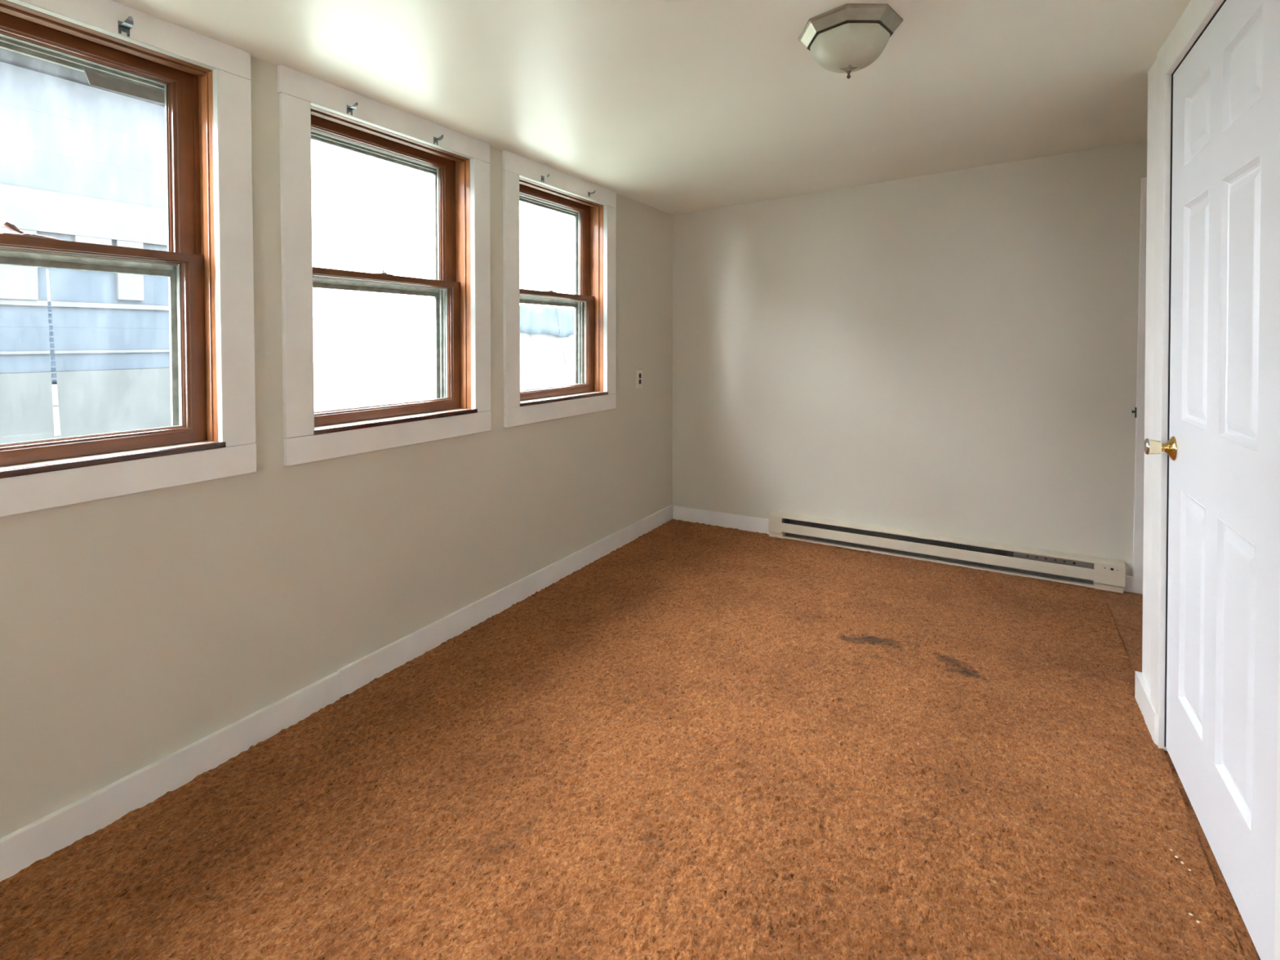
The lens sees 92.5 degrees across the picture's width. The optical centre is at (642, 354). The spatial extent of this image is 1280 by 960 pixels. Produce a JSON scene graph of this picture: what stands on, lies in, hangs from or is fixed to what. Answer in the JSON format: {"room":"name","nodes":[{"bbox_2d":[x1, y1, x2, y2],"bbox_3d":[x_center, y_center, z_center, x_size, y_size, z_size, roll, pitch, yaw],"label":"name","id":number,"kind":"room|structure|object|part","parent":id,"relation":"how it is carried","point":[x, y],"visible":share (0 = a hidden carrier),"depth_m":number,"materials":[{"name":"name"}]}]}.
{"room":"empty bedroom","nodes":[
{"label":"empty bedroom","id":0,"kind":"room"},
{"bbox_2d":[0,56,672,838],"bbox_3d":[-1.329,0.078,2.023,0.200,2.550,6.450,1,2,31],"label":"wall","id":1,"kind":"structure","parent":0,"point":[135,628],"depth_m":2.01,"materials":[{"name":"grey paint"}]},
{"bbox_2d":[0,0,256,516],"bbox_3d":[-1.569,-0.277,1.582,0.224,1.321,0.958,1,2,31],"label":"window","id":2,"kind":"structure","parent":1,"relation":"in","point":[202,82],"depth_m":1.85,"materials":[{"name":"white paint"}]},
{"bbox_3d":[-1.611,-0.563,1.602,0.013,0.595,0.770,1,2,31],"label":"sash","id":3,"kind":"part","parent":2,"relation":"part of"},
{"bbox_3d":[-1.639,-0.304,1.625,0.049,1.162,0.804,1,2,31],"label":"storm frame","id":4,"kind":"part","parent":2,"relation":"part of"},
{"bbox_3d":[-1.581,-0.011,1.597,0.013,0.577,0.770,1,2,31],"label":"sash","id":5,"kind":"part","parent":2,"relation":"part of","materials":[{"name":"clear glass"}]},
{"bbox_3d":[-1.600,-0.563,1.595,0.030,0.595,0.770,1,2,31],"label":"sash","id":6,"kind":"part","parent":2,"relation":"part of","materials":[{"name":"brown wood"}]},
{"bbox_3d":[-1.570,-0.011,1.591,0.030,0.577,0.770,1,2,31],"label":"sash","id":7,"kind":"part","parent":2,"relation":"part of","materials":[{"name":"brown wood"}]},
{"bbox_3d":[-1.575,0.294,1.601,0.212,0.033,0.802,1,2,31],"label":"sill","id":8,"kind":"part","parent":2,"relation":"part of","materials":[{"name":"wood"}]},
{"bbox_2d":[117,16,133,37],"bbox_3d":[-1.377,-0.876,1.636,0.044,0.038,0.025,1,2,31],"label":"curtain bracket","id":9,"kind":"object","parent":2,"relation":"attached to","point":[125,26],"visible":1,"depth_m":1.64,"materials":[{"name":"metal"}]},
{"bbox_3d":[-1.395,-0.874,1.647,0.002,0.034,0.025,1,2,31],"label":"plate","id":10,"kind":"part","parent":9,"relation":"part of","materials":[{"name":"metal"}]},
{"bbox_3d":[-1.487,-0.894,1.520,0.028,0.083,0.958,1,2,31],"label":"head casing","id":11,"kind":"part","parent":2,"relation":"part of","materials":[{"name":"white paint"}]},
{"bbox_3d":[-1.266,-0.288,1.904,0.020,1.144,0.096,1,2,31],"label":"casing","id":12,"kind":"part","parent":2,"relation":"part of","materials":[{"name":"white paint"}]},
{"bbox_2d":[0,504,673,881],"bbox_3d":[-1.328,1.209,1.840,0.018,0.109,6.090,1,2,31],"label":"baseboard","id":13,"kind":"structure","parent":1,"relation":"attached to","point":[59,829],"depth_m":1.97,"materials":[{"name":"white paint"}]},
{"bbox_2d":[277,64,491,466],"bbox_3d":[-1.038,-0.298,2.481,0.224,1.321,0.948,1,2,31],"label":"window","id":14,"kind":"structure","parent":1,"relation":"in","point":[311,108],"depth_m":2.45,"materials":[{"name":"white paint"}]},
{"bbox_3d":[-1.168,-0.290,2.069,0.020,1.139,0.096,1,2,31],"label":"casing","id":15,"kind":"part","parent":14,"relation":"part of","materials":[{"name":"white paint"}]},
{"bbox_2d":[346,102,357,115],"bbox_3d":[-1.042,-0.883,2.204,0.044,0.034,0.022,1,2,31],"label":"curtain bracket","id":16,"kind":"object","parent":14,"relation":"attached to","point":[349,108],"visible":1,"depth_m":2.21,"materials":[{"name":"metal"}]},
{"bbox_3d":[-1.060,-0.882,2.215,0.002,0.030,0.022,1,2,31],"label":"plate","id":17,"kind":"part","parent":16,"relation":"part of","materials":[{"name":"metal"}]},
{"bbox_3d":[-1.080,-0.582,2.502,0.013,0.590,0.757,1,2,31],"label":"sash","id":18,"kind":"part","parent":14,"relation":"part of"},
{"bbox_3d":[-1.108,-0.323,2.525,0.049,1.157,0.791,1,2,31],"label":"storm frame","id":19,"kind":"part","parent":14,"relation":"part of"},
{"bbox_3d":[-1.050,-0.032,2.497,0.013,0.577,0.757,1,2,31],"label":"sash","id":20,"kind":"part","parent":14,"relation":"part of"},
{"bbox_3d":[-1.069,-0.582,2.496,0.030,0.590,0.757,1,2,31],"label":"sash","id":21,"kind":"part","parent":14,"relation":"part of","materials":[{"name":"brown wood"}]},
{"bbox_3d":[-0.956,-0.913,2.418,0.028,0.088,0.948,1,2,31],"label":"head casing","id":22,"kind":"part","parent":14,"relation":"part of","materials":[{"name":"white paint"}]},
{"bbox_3d":[-1.039,-0.032,2.491,0.030,0.577,0.757,1,2,31],"label":"sash","id":23,"kind":"part","parent":14,"relation":"part of","materials":[{"name":"brown wood"}]},
{"bbox_3d":[-1.043,0.273,2.501,0.212,0.033,0.789,1,2,31],"label":"sill","id":24,"kind":"part","parent":14,"relation":"part of","materials":[{"name":"wood"}]},
{"bbox_2d":[433,134,443,145],"bbox_3d":[-0.844,-0.888,2.539,0.044,0.034,0.022,1,2,31],"label":"curtain bracket","id":25,"kind":"object","parent":14,"relation":"attached to","point":[435,140],"visible":1,"depth_m":2.54,"materials":[{"name":"metal"}]},
{"bbox_3d":[-0.863,-0.887,2.550,0.002,0.030,0.022,1,2,31],"label":"plate","id":26,"kind":"part","parent":25,"relation":"part of","materials":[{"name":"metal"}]},
{"bbox_3d":[-0.738,-0.307,2.799,0.020,1.139,0.096,1,2,31],"label":"casing","id":27,"kind":"part","parent":14,"relation":"part of","materials":[{"name":"white paint"}]},
{"bbox_2d":[502,150,616,427],"bbox_3d":[-0.502,-0.319,3.390,0.224,1.321,0.963,1,2,31],"label":"window","id":28,"kind":"structure","parent":1,"relation":"in","point":[593,299],"depth_m":3.50,"materials":[{"name":"white paint"}]},
{"bbox_3d":[-0.637,-0.307,2.969,0.020,1.132,0.096,1,2,31],"label":"casing","id":29,"kind":"part","parent":28,"relation":"part of","materials":[{"name":"white paint"}]},
{"bbox_2d":[541,173,549,182],"bbox_3d":[-0.496,-0.900,3.129,0.044,0.034,0.022,1,2,31],"label":"curtain bracket","id":30,"kind":"object","parent":28,"relation":"attached to","point":[548,175],"visible":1,"depth_m":3.13,"materials":[{"name":"metal"}]},
{"bbox_3d":[-0.544,-0.600,3.410,0.013,0.583,0.775,1,2,31],"label":"sash","id":31,"kind":"part","parent":28,"relation":"part of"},
{"bbox_3d":[-0.573,-0.341,3.433,0.049,1.150,0.809,1,2,31],"label":"storm frame","id":32,"kind":"part","parent":28,"relation":"part of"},
{"bbox_3d":[-0.533,-0.600,3.403,0.030,0.583,0.775,1,2,31],"label":"sash","id":33,"kind":"part","parent":28,"relation":"part of","materials":[{"name":"brown wood"}]},
{"bbox_3d":[-0.514,-0.054,3.405,0.013,0.577,0.775,1,2,31],"label":"sash","id":34,"kind":"part","parent":28,"relation":"part of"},
{"bbox_3d":[-0.503,-0.054,3.398,0.030,0.577,0.775,1,2,31],"label":"sash","id":35,"kind":"part","parent":28,"relation":"part of","materials":[{"name":"brown wood"}]},
{"bbox_3d":[-0.420,-0.931,3.327,0.028,0.095,0.963,1,2,31],"label":"head casing","id":36,"kind":"part","parent":28,"relation":"part of","materials":[{"name":"white paint"}]},
{"bbox_3d":[-0.508,0.252,3.408,0.212,0.033,0.807,1,2,31],"label":"sill","id":37,"kind":"part","parent":28,"relation":"part of","materials":[{"name":"wood"}]},
{"bbox_3d":[-0.198,-0.325,3.714,0.020,1.132,0.096,1,2,31],"label":"casing","id":38,"kind":"part","parent":28,"relation":"part of","materials":[{"name":"white paint"}]},
{"bbox_2d":[636,368,642,388],"bbox_3d":[-0.021,0.163,4.037,0.008,0.124,0.074,1,2,31],"label":"wall outlet","id":39,"kind":"object","parent":1,"relation":"attached to","point":[639,372],"visible":1,"depth_m":4.03,"materials":[{"name":"white plastic"}]},
{"bbox_2d":[0,520,1260,959],"bbox_3d":[0.348,1.332,1.063,4.100,0.096,6.450,1,2,31],"label":"floor","id":40,"kind":"structure","parent":0,"point":[1126,609],"depth_m":1.70,"materials":[{"name":"orange carpet"}]},
{"bbox_2d":[0,518,1244,959],"bbox_3d":[0.376,1.250,2.264,2.527,0.021,3.652,1,2,31],"label":"carpet","id":41,"kind":"structure","parent":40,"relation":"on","point":[100,922],"depth_m":1.72,"materials":[{"name":"brown carpet"}]},
{"bbox_2d":[111,0,1191,214],"bbox_3d":[0.327,-1.072,0.960,4.100,0.327,6.550,1,2,31],"label":"ceiling","id":42,"kind":"structure","parent":0,"point":[673,107],"depth_m":2.14,"materials":[{"name":"paint"}]},
{"bbox_2d":[798,3,902,79],"bbox_3d":[0.610,-0.891,1.814,0.272,0.149,0.272,0,1,-1],"label":"ceiling light","id":43,"kind":"object","parent":42,"relation":"attached to","point":[847,38],"visible":1,"depth_m":1.74,"materials":[{"name":"white glass"}]},
{"bbox_3d":[0.610,-0.891,1.814,0.213,0.090,0.213,0,1,-1],"label":"lamp shade","id":44,"kind":"part","parent":43,"relation":"part of","materials":[{"name":"white glass"}]},
{"bbox_2d":[671,140,1146,576],"bbox_3d":[1.873,-0.030,3.610,4.106,2.700,0.150,1,2,29],"label":"wall","id":45,"kind":"structure","parent":0,"point":[953,353],"depth_m":3.63,"materials":[{"name":"grey paint"}]},
{"bbox_2d":[673,505,1142,594],"bbox_3d":[1.857,1.175,3.553,3.737,0.101,0.015,1,2,29],"label":"baseboard","id":46,"kind":"structure","parent":45,"relation":"attached to","point":[1132,584],"depth_m":4.23,"materials":[{"name":"white paint"}]},
{"bbox_2d":[768,511,1125,593],"bbox_3d":[1.669,1.141,3.628,1.883,0.154,0.064,1,2,29],"label":"baseboard heater","id":47,"kind":"object","parent":45,"relation":"attached to","point":[1106,574],"visible":1,"depth_m":3.53,"materials":[{"name":"metal"}]},
{"bbox_3d":[1.638,1.148,3.615,1.669,0.063,0.008,1,2,29],"label":"panel","id":48,"kind":"part","parent":47,"relation":"part of","materials":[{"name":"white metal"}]},
{"bbox_3d":[1.665,1.141,3.660,1.681,0.146,0.012,1,2,29],"label":"panel","id":49,"kind":"part","parent":47,"relation":"part of","materials":[{"name":"metal"}]},
{"bbox_2d":[1131,177,1146,578],"bbox_3d":[2.939,0.167,2.929,0.951,2.118,0.020,1,2,29],"label":"door","id":50,"kind":"structure","parent":45,"relation":"in","point":[1138,534],"depth_m":3.14,"materials":[{"name":"white paint"}]},
{"bbox_3d":[0.646,0.106,-0.011,0.271,2.600,4.953,1,2,31],"label":"wall","id":51,"kind":"structure","parent":0,"visible":0},
{"bbox_2d":[1134,671,1158,746],"bbox_3d":[0.597,1.259,0.057,0.150,0.104,4.974,1,2,31],"label":"baseboard","id":52,"kind":"structure","parent":51,"relation":"attached to","point":[1142,692],"depth_m":2.09,"materials":[{"name":"white paint"}]},
{"bbox_2d":[1142,60,1156,690],"bbox_3d":[1.804,0.117,2.082,0.148,2.280,0.184,1,2,31],"label":"trim","id":53,"kind":"structure","parent":51,"relation":"attached to","point":[1152,73],"depth_m":2.13,"materials":[{"name":"white paint"}]},
{"bbox_2d":[1143,0,1279,959],"bbox_3d":[1.467,0.147,1.525,0.200,2.245,1.110,1,2,29],"label":"door","id":54,"kind":"structure","parent":51,"relation":"in","point":[1214,446],"depth_m":1.51,"materials":[{"name":"white paint"}]},
{"bbox_3d":[1.674,0.088,1.980,0.042,2.148,0.111,1,2,31],"label":"casing","id":55,"kind":"part","parent":54,"relation":"part of","materials":[{"name":"white paint"}]},
{"bbox_3d":[1.614,0.289,1.884,0.029,0.075,0.075,1,2,31],"label":"knob","id":56,"kind":"part","parent":54,"relation":"part of","materials":[{"name":"gold metal"}]},
{"bbox_3d":[1.423,-0.915,1.521,0.020,0.104,0.892,1,2,29],"label":"head casing","id":57,"kind":"part","parent":54,"relation":"part of","materials":[{"name":"white paint"}]},
{"bbox_3d":[1.539,0.713,1.713,0.018,0.626,0.232,1,2,29],"label":"panel","id":58,"kind":"part","parent":54,"relation":"part of","materials":[{"name":"white paint"}]},
{"bbox_3d":[1.534,-0.117,1.696,0.018,0.634,0.232,1,2,29],"label":"panel","id":59,"kind":"part","parent":54,"relation":"part of","materials":[{"name":"white paint"}]},
{"bbox_3d":[1.530,-0.648,1.686,0.014,0.204,0.232,1,2,29],"label":"panel","id":60,"kind":"part","parent":54,"relation":"part of","materials":[{"name":"white paint"}]},
{"bbox_3d":[1.376,0.720,1.420,0.018,0.626,0.245,1,2,29],"label":"panel","id":61,"kind":"part","parent":54,"relation":"part of","materials":[{"name":"white paint"}]},
{"bbox_3d":[1.371,-0.110,1.404,0.018,0.634,0.245,1,2,29],"label":"panel","id":62,"kind":"part","parent":54,"relation":"part of","materials":[{"name":"white paint"}]},
{"bbox_3d":[1.368,-0.641,1.393,0.014,0.204,0.245,1,2,29],"label":"panel","id":63,"kind":"part","parent":54,"relation":"part of","materials":[{"name":"white paint"}]},
{"bbox_3d":[1.188,0.157,1.106,0.042,2.245,0.106,1,2,31],"label":"casing","id":64,"kind":"part","parent":54,"relation":"part of","materials":[{"name":"white paint"}]},
{"label":"outside","id":65,"kind":"structure","parent":0,"visible":0},
{"bbox_2d":[313,358,435,411],"bbox_3d":[-13.895,1.185,20.121,39.800,0.100,80.000,1,2,31],"label":"yard","id":66,"kind":"structure","parent":65,"point":[338,384],"depth_m":23.49,"materials":[{"name":"white"}]},
{"bbox_2d":[0,48,170,444],"bbox_3d":[-4.520,-0.108,2.218,0.300,3.400,5.750,1,2,31],"label":"house","id":67,"kind":"structure","parent":66,"relation":"on","point":[81,162],"depth_m":3.89,"materials":[{"name":"blue stone"}]},
{"bbox_3d":[-3.894,-0.529,3.435,0.130,0.416,0.700,1,2,31],"label":"white post","id":68,"kind":"part","parent":67,"relation":"part of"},
{"bbox_3d":[-3.579,-0.654,3.966,0.130,0.190,0.180,1,2,31],"label":"white post","id":69,"kind":"part","parent":67,"relation":"part of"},
{"bbox_3d":[-3.482,-0.558,4.132,0.130,0.390,0.140,1,2,31],"label":"white post","id":70,"kind":"part","parent":67,"relation":"part of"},
{"bbox_2d":[520,332,573,390],"bbox_3d":[-1.734,0.484,11.092,0.100,1.790,3.640,1,2,31],"label":"fence","id":71,"kind":"object","parent":66,"relation":"on","point":[542,361],"visible":0.14,"depth_m":10.96,"materials":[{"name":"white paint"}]},
{"bbox_2d":[520,305,573,337],"bbox_3d":[-1.754,-0.561,10.824,0.070,0.527,2.000,1,2,31],"label":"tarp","id":72,"kind":"object","parent":71,"relation":"hanging from","point":[533,320],"visible":0.7,"depth_m":10.87,"materials":[{"name":"blue plastic"}]}
]}

